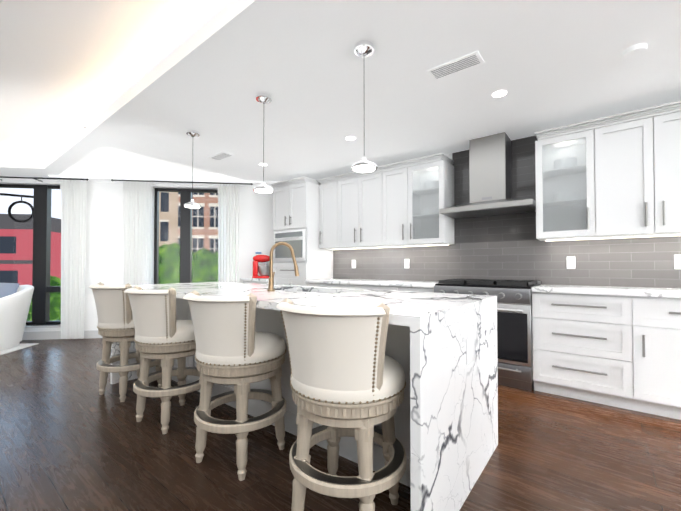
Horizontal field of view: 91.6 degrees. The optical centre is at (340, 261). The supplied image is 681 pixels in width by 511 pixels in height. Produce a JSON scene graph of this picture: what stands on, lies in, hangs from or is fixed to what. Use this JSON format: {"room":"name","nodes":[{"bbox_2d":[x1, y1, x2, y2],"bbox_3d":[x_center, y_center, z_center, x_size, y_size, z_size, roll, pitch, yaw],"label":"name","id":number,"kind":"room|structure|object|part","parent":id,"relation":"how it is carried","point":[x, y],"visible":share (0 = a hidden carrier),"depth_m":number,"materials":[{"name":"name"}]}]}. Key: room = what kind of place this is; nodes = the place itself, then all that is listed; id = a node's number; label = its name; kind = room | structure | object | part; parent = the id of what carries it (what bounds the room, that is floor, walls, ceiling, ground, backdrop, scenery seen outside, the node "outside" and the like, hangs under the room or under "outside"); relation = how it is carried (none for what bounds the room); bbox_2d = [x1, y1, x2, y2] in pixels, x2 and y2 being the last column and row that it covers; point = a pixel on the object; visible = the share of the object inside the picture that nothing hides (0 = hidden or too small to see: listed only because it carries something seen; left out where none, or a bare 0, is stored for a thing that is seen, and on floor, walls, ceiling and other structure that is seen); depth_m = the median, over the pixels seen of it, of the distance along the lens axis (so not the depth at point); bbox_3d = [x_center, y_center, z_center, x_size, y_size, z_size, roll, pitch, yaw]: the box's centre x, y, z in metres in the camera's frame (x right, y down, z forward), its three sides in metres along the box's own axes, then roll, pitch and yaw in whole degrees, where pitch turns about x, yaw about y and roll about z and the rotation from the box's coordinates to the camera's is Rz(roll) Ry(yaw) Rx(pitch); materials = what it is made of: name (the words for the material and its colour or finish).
{"room":"kitchen","nodes":[
{"label":"kitchen","id":0,"kind":"room"},
{"bbox_2d":[0,0,229,150],"bbox_3d":[-2.952,-1.702,2.012,14.500,0.150,8.620,-1,-1,38],"label":"ceiling","id":1,"kind":"structure","parent":0,"point":[68,68],"depth_m":2.58,"materials":[{"name":"paint"}]},
{"bbox_2d":[0,178,273,331],"bbox_3d":[-5.510,-0.294,5.048,10.200,2.950,0.250,0,-1,-7],"label":"wall","id":2,"kind":"structure","parent":0,"point":[105,238],"depth_m":5.16,"materials":[{"name":"paint"}]},
{"bbox_2d":[0,184,60,324],"bbox_3d":[-5.392,-0.108,5.069,2.240,2.160,0.090,0,-1,-7],"label":"window","id":3,"kind":"structure","parent":2,"relation":"in","point":[42,253],"depth_m":5.12,"materials":[{"name":"black"}]},
{"bbox_2d":[25,324,60,327],"bbox_3d":[-4.199,0.987,5.090,4.620,0.030,0.130,0,-1,-7],"label":"window sill","id":4,"kind":"structure","parent":2,"relation":"attached to","point":[47,326],"depth_m":5.00,"materials":[{"name":"white"}]},
{"bbox_2d":[22,330,102,339],"bbox_3d":[-6.041,1.118,4.830,9.100,0.120,0.015,0,-1,-7],"label":"baseboard","id":5,"kind":"structure","parent":2,"relation":"attached to","point":[45,335],"depth_m":5.01,"materials":[{"name":"white wood"}]},
{"bbox_2d":[154,188,217,283],"bbox_3d":[-2.457,-0.103,5.413,1.090,2.160,0.090,0,-1,-7],"label":"window","id":6,"kind":"structure","parent":2,"relation":"in","point":[186,218],"depth_m":5.37,"materials":[{"name":"black"}]},
{"bbox_2d":[0,149,281,186],"bbox_3d":[-5.637,-1.411,4.739,10.128,0.343,0.370,0,-1,-7],"label":"wall","id":7,"kind":"structure","parent":0,"point":[99,175],"depth_m":4.99,"materials":[{"name":"paint"}]},
{"bbox_2d":[0,176,252,184],"bbox_3d":[-3.770,-1.224,4.981,3.444,0.036,3.355,-1,-1,38],"label":"curtain rod","id":8,"kind":"object","parent":7,"relation":"attached to","point":[36,178],"visible":1,"depth_m":5.00,"materials":[{"name":"black"}]},
{"bbox_2d":[60,179,86,338],"bbox_3d":[-4.022,-0.037,4.977,0.360,2.395,0.070,0,-1,-7],"label":"curtain","id":9,"kind":"object","parent":8,"relation":"hanging from","point":[73,225],"visible":0.96,"depth_m":4.98,"materials":[{"name":"white fabric"}]},
{"bbox_2d":[123,181,150,284],"bbox_3d":[-3.123,-0.036,5.082,0.390,2.395,0.070,0,-1,-7],"label":"curtain","id":10,"kind":"object","parent":8,"relation":"hanging from","point":[136,227],"visible":0.75,"depth_m":5.09,"materials":[{"name":"white fabric"}]},
{"bbox_2d":[218,184,238,282],"bbox_3d":[-1.773,-0.033,5.240,0.330,2.395,0.069,0,-1,-7],"label":"curtain","id":11,"kind":"object","parent":8,"relation":"hanging from","point":[228,224],"visible":0.6,"depth_m":5.25,"materials":[{"name":"white fabric"}]},
{"bbox_2d":[68,145,218,173],"bbox_3d":[-2.834,-1.470,5.254,2.220,0.209,2.220,-1,-1,38],"label":"ceiling","id":12,"kind":"structure","parent":0,"point":[102,157],"depth_m":4.65,"materials":[{"name":"white paint"}]},
{"bbox_2d":[278,290,297,297],"bbox_3d":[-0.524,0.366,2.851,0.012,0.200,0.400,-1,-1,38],"label":"countertop","id":13,"kind":"structure","parent":0,"relation":"attached to","point":[295,292],"depth_m":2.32,"materials":[{"name":"white stone"}]},
{"bbox_2d":[258,294,333,321],"bbox_3d":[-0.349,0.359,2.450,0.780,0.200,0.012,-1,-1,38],"label":"countertop","id":14,"kind":"structure","parent":0,"relation":"attached to","point":[267,303],"depth_m":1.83,"materials":[{"name":"white stone"}]},
{"bbox_2d":[298,290,357,297],"bbox_3d":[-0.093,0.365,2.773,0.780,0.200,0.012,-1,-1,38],"label":"countertop","id":15,"kind":"structure","parent":0,"relation":"attached to","point":[301,293],"depth_m":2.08,"materials":[{"name":"white stone"}]},
{"bbox_2d":[0,338,680,510],"bbox_3d":[-2.952,1.182,1.966,14.500,0.100,8.620,-1,-1,38],"label":"floor","id":16,"kind":"structure","parent":0,"point":[71,439],"depth_m":1.92,"materials":[{"name":"brown wood"}]},
{"bbox_2d":[0,343,38,354],"bbox_3d":[-5.307,1.156,3.815,2.220,0.012,1.550,0,-1,-7],"label":"rug","id":17,"kind":"object","parent":16,"relation":"on","point":[16,348],"visible":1,"depth_m":4.42,"materials":[{"name":"white fabric"}]},
{"bbox_2d":[0,283,33,349],"bbox_3d":[-4.666,0.727,4.445,0.818,0.863,0.805,0,-1,23],"label":"armchair","id":18,"kind":"object","parent":17,"relation":"on","point":[15,300],"visible":1,"depth_m":4.41,"materials":[{"name":"white fabric"}]},
{"bbox_2d":[0,283,19,297],"bbox_3d":[-4.611,0.500,4.525,0.480,0.407,0.182,0,-1,23],"label":"pillow","id":19,"kind":"object","parent":18,"relation":"on","point":[6,289],"depth_m":4.47,"materials":[{"name":"blue fabric"}]},
{"bbox_2d":[88,282,161,401],"bbox_3d":[-1.854,0.665,2.904,0.514,0.967,0.573,-1,-1,29],"label":"stool","id":20,"kind":"object","parent":16,"relation":"on","point":[115,323],"visible":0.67,"depth_m":2.70,"materials":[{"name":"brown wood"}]},
{"bbox_2d":[124,285,200,433],"bbox_3d":[-1.226,0.657,2.395,0.514,0.967,0.573,-1,-1,32],"label":"stool","id":21,"kind":"object","parent":16,"relation":"on","point":[164,336],"visible":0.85,"depth_m":2.20,"materials":[{"name":"beige fabric"}]},
{"bbox_2d":[183,290,285,480],"bbox_3d":[-0.592,0.649,1.920,0.514,0.967,0.573,0,-1,28],"label":"stool","id":22,"kind":"object","parent":16,"relation":"on","point":[236,350],"visible":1,"depth_m":1.73,"materials":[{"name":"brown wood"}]},
{"bbox_2d":[243,280,275,284],"bbox_3d":[-1.116,0.749,5.378,0.678,0.875,0.660,-1,-1,38],"label":"base cabinet","id":23,"kind":"object","parent":16,"relation":"on","point":[244,281],"depth_m":5.08,"materials":[{"name":"white"}]},
{"bbox_2d":[272,176,335,285],"bbox_3d":[-0.576,0.020,5.048,0.710,2.322,0.598,-1,-1,38],"label":"tall cabinet","id":24,"kind":"object","parent":16,"relation":"on","point":[296,204],"depth_m":4.79,"materials":[{"name":"white wood"}]},
{"bbox_2d":[240,278,268,279],"bbox_3d":[-1.160,0.287,5.414,0.670,0.040,0.670,-1,-1,38],"label":"countertop","id":25,"kind":"structure","parent":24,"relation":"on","point":[240,278],"depth_m":5.12,"materials":[{"name":"white stone"}]},
{"bbox_2d":[252,252,269,277],"bbox_3d":[-1.254,0.059,5.244,0.301,0.410,0.301,-1,-1,38],"label":"stand mixer","id":26,"kind":"object","parent":25,"relation":"on","point":[263,271],"visible":0.83,"depth_m":5.18,"materials":[{"name":"red metal"}]},
{"bbox_2d":[150,306,489,510],"bbox_3d":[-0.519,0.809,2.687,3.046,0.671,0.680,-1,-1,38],"label":"kitchen island","id":27,"kind":"object","parent":16,"relation":"on","point":[441,348],"depth_m":1.53,"materials":[{"name":"stone"}]},
{"bbox_2d":[267,242,298,290],"bbox_3d":[-0.437,0.037,2.476,0.210,0.367,0.167,-1,-1,38],"label":"faucet","id":28,"kind":"object","parent":27,"relation":"on","point":[271,274],"depth_m":2.46,"materials":[{"name":"gold metal"}]},
{"bbox_2d":[300,280,339,287],"bbox_3d":[-0.029,0.721,4.583,0.826,0.905,0.633,-1,-1,38],"label":"base cabinet","id":29,"kind":"object","parent":16,"relation":"on","point":[316,283],"depth_m":4.41,"materials":[{"name":"white wood"}]},
{"bbox_2d":[276,298,406,510],"bbox_3d":[0.019,0.642,1.450,0.514,0.967,0.573,0,-1,26],"label":"stool","id":30,"kind":"object","parent":16,"relation":"on","point":[347,377],"visible":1,"depth_m":1.26,"materials":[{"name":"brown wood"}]},
{"bbox_2d":[340,280,387,289],"bbox_3d":[0.528,0.714,4.143,0.826,0.905,0.633,-1,-1,38],"label":"base cabinet","id":31,"kind":"object","parent":16,"relation":"on","point":[356,284],"depth_m":4.03,"materials":[{"name":"white wood"}]},
{"bbox_2d":[388,284,423,291],"bbox_3d":[0.956,0.709,3.804,0.498,0.905,0.633,-1,-1,38],"label":"base cabinet","id":32,"kind":"object","parent":16,"relation":"on","point":[396,287],"depth_m":3.63,"materials":[{"name":"white wood"}]},
{"bbox_2d":[424,284,527,389],"bbox_3d":[1.473,0.702,3.396,0.937,0.905,0.633,-1,-1,38],"label":"oven","id":33,"kind":"object","parent":16,"relation":"on","point":[512,303],"depth_m":2.97,"materials":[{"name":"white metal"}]},
{"bbox_2d":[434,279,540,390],"bbox_3d":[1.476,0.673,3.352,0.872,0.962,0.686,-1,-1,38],"label":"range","id":34,"kind":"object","parent":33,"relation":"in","point":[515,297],"depth_m":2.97,"materials":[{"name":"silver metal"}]},
{"bbox_2d":[528,288,631,409],"bbox_3d":[2.123,0.694,2.882,0.719,0.905,0.633,-1,-1,38],"label":"base cabinet","id":35,"kind":"object","parent":16,"relation":"on","point":[580,339],"depth_m":2.68,"materials":[{"name":"white wood"}]},
{"bbox_2d":[372,280,680,291],"bbox_3d":[1.673,0.231,3.259,5.027,0.082,0.611,-1,-1,38],"label":"countertop","id":36,"kind":"structure","parent":35,"relation":"on","point":[495,283],"depth_m":3.10,"materials":[{"name":"white stone"}]},
{"bbox_2d":[628,292,680,419],"bbox_3d":[2.677,0.687,2.445,0.808,0.905,0.633,-1,-1,38],"label":"base cabinet","id":37,"kind":"object","parent":16,"relation":"on","point":[656,316],"depth_m":2.41,"materials":[{"name":"white wood"}]},
{"bbox_2d":[334,294,369,307],"bbox_3d":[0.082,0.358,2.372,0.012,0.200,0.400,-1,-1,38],"label":"countertop","id":38,"kind":"structure","parent":0,"relation":"attached to","point":[363,300],"depth_m":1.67,"materials":[{"name":"white stone"}]},
{"bbox_2d":[55,0,680,180],"bbox_3d":[0.442,-1.460,2.932,10.320,0.304,2.720,-1,-1,38],"label":"ceiling","id":39,"kind":"structure","parent":0,"point":[548,64],"depth_m":2.46,"materials":[{"name":"paint"}]},
{"bbox_2d":[0,0,305,171],"bbox_3d":[-3.569,-1.392,1.226,14.500,0.115,4.930,-1,-1,38],"label":"ledge","id":40,"kind":"object","parent":39,"relation":"attached to","point":[229,27],"visible":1,"depth_m":2.32,"materials":[{"name":"paint"}]},
{"bbox_2d":[183,129,200,207],"bbox_3d":[-1.480,-0.922,3.314,0.164,0.758,0.164,-1,-1,38],"label":"pendant light","id":41,"kind":"object","parent":39,"relation":"hanging from","point":[192,133],"visible":1,"depth_m":3.29,"materials":[{"name":"silver metal"}]},
{"bbox_2d":[208,152,233,160],"bbox_3d":[-1.462,-1.285,4.052,0.340,0.009,0.150,-1,-1,38],"label":"ceiling vent","id":42,"kind":"object","parent":39,"relation":"in","point":[223,155],"depth_m":4.04,"materials":[{"name":"paint"}]},
{"bbox_2d":[253,92,273,192],"bbox_3d":[-0.609,-0.933,2.626,0.164,0.758,0.164,-1,-1,38],"label":"pendant light","id":43,"kind":"object","parent":39,"relation":"hanging from","point":[263,98],"visible":1,"depth_m":2.60,"materials":[{"name":"silver metal"}]},
{"bbox_2d":[345,136,355,140],"bbox_3d":[0.106,-1.296,3.488,0.118,0.003,0.119,-1,-1,29],"label":"recessed light","id":44,"kind":"object","parent":39,"relation":"in","point":[350,138],"depth_m":3.49,"materials":[{"name":"paint"}]},
{"bbox_2d":[351,40,377,172],"bbox_3d":[0.145,-0.942,2.031,0.164,0.758,0.164,-1,-1,38],"label":"pendant light","id":45,"kind":"object","parent":39,"relation":"hanging from","point":[363,48],"visible":1,"depth_m":2.00,"materials":[{"name":"silver metal"}]},
{"bbox_2d":[427,51,484,80],"bbox_3d":[0.773,-1.314,2.235,0.340,0.009,0.150,-1,-1,38],"label":"ceiling vent","id":46,"kind":"object","parent":39,"relation":"in","point":[465,62],"depth_m":2.22,"materials":[{"name":"metal"}]},
{"bbox_2d":[491,90,507,97],"bbox_3d":[1.244,-1.311,2.590,0.118,0.003,0.119,-1,-1,29],"label":"recessed light","id":47,"kind":"object","parent":39,"relation":"in","point":[498,93],"depth_m":2.58,"materials":[{"name":"paint"}]},
{"bbox_2d":[622,43,647,58],"bbox_3d":[1.833,-1.306,2.060,0.120,0.030,0.120,-1,-1,38],"label":"recessed light","id":48,"kind":"object","parent":39,"relation":"attached to","point":[635,50],"visible":1,"depth_m":2.04,"materials":[{"name":"paint"}]},
{"bbox_2d":[366,154,679,288],"bbox_3d":[2.350,-0.323,3.216,7.700,2.950,0.120,-1,-1,38],"label":"wall","id":49,"kind":"structure","parent":0,"point":[449,156],"depth_m":3.97,"materials":[{"name":"paint"}]},
{"bbox_2d":[320,180,343,251],"bbox_3d":[-0.051,-0.666,4.818,0.413,0.957,0.326,-1,-1,38],"label":"upper cabinet","id":50,"kind":"object","parent":49,"relation":"attached to","point":[325,185],"depth_m":4.75,"materials":[{"name":"white wood"}]},
{"bbox_2d":[332,170,375,247],"bbox_3d":[0.344,-0.671,4.506,0.826,0.957,0.326,-1,-1,38],"label":"upper cabinet","id":51,"kind":"object","parent":49,"relation":"attached to","point":[354,196],"depth_m":4.43,"materials":[{"name":"white wood"}]},
{"bbox_2d":[376,160,423,247],"bbox_3d":[0.762,-0.677,4.175,0.471,0.957,0.326,-1,-1,38],"label":"upper cabinet","id":52,"kind":"object","parent":49,"relation":"attached to","point":[399,188],"depth_m":4.05,"materials":[{"name":"white wood"}]},
{"bbox_2d":[468,132,511,207],"bbox_3d":[1.604,-0.959,3.539,0.350,0.672,0.288,-1,-1,38],"label":"hood chimney","id":53,"kind":"object","parent":49,"relation":"attached to","point":[489,157],"depth_m":3.42,"materials":[{"name":"silver metal"}]},
{"bbox_3d":[1.395,-1.166,3.485,5.759,0.065,0.636,-1,-1,38],"label":"kitchen crown","id":54,"kind":"part","parent":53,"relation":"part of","materials":[{"name":"white"}]},
{"bbox_2d":[439,132,535,217],"bbox_3d":[1.548,-0.903,3.467,0.874,0.787,0.468,-1,-1,38],"label":"hood","id":55,"kind":"object","parent":53,"relation":"attached to","point":[496,177],"depth_m":3.46,"materials":[{"name":"silver metal"}]},
{"bbox_2d":[333,136,680,288],"bbox_3d":[1.866,-0.530,3.517,5.030,1.533,0.010,-1,-1,38],"label":"backsplash","id":56,"kind":"structure","parent":49,"relation":"attached to","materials":[{"name":"tile"}]},
{"bbox_2d":[584,104,680,239],"bbox_3d":[2.576,-0.700,2.742,0.856,0.957,0.326,-1,-1,38],"label":"upper cabinet","id":57,"kind":"object","parent":49,"relation":"attached to","point":[632,164],"depth_m":2.70,"materials":[{"name":"white wood"}]},
{"label":"outside","id":58,"kind":"structure","parent":0,"visible":0},
{"bbox_3d":[-40.662,8.791,46.274,140.997,0.100,140.997,-1,-1,38],"label":"ground","id":59,"kind":"structure","parent":58,"visible":0},
{"bbox_2d":[0,214,60,284],"bbox_3d":[-27.003,3.026,23.447,20.000,10.900,14.300,0,-1,-7],"label":"building","id":60,"kind":"structure","parent":59,"relation":"on","point":[11,241],"depth_m":17.65,"materials":[{"name":"red brick"}]},
{"bbox_2d":[27,242,217,320],"bbox_3d":[-10.707,3.802,12.899,13.287,9.010,3.456,0,-1,-7],"label":"trees","id":61,"kind":"object","parent":59,"relation":"on","point":[198,263],"depth_m":12.13,"materials":[{"name":"green plant"}]},
{"bbox_2d":[159,192,177,246],"bbox_3d":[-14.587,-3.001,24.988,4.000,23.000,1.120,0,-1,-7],"label":"building","id":62,"kind":"structure","parent":59,"relation":"on","point":[169,215],"depth_m":24.73,"materials":[{"name":"beige"}]},
{"bbox_2d":[178,192,217,253],"bbox_3d":[-12.962,-2.838,35.185,8.400,23.000,18.240,0,-1,-7],"label":"brick building","id":63,"kind":"structure","parent":59,"relation":"on","point":[211,216],"depth_m":26.40,"materials":[{"name":"brown brick"}]},
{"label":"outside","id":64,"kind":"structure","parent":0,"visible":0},
{"bbox_2d":[0,193,33,222],"bbox_3d":[-6.295,-1.023,6.171,1.002,0.599,0.892,-1,-1,38],"label":"ring","id":65,"kind":"object","parent":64,"point":[13,204],"depth_m":6.17,"materials":[{"name":"black metal"}]}
]}

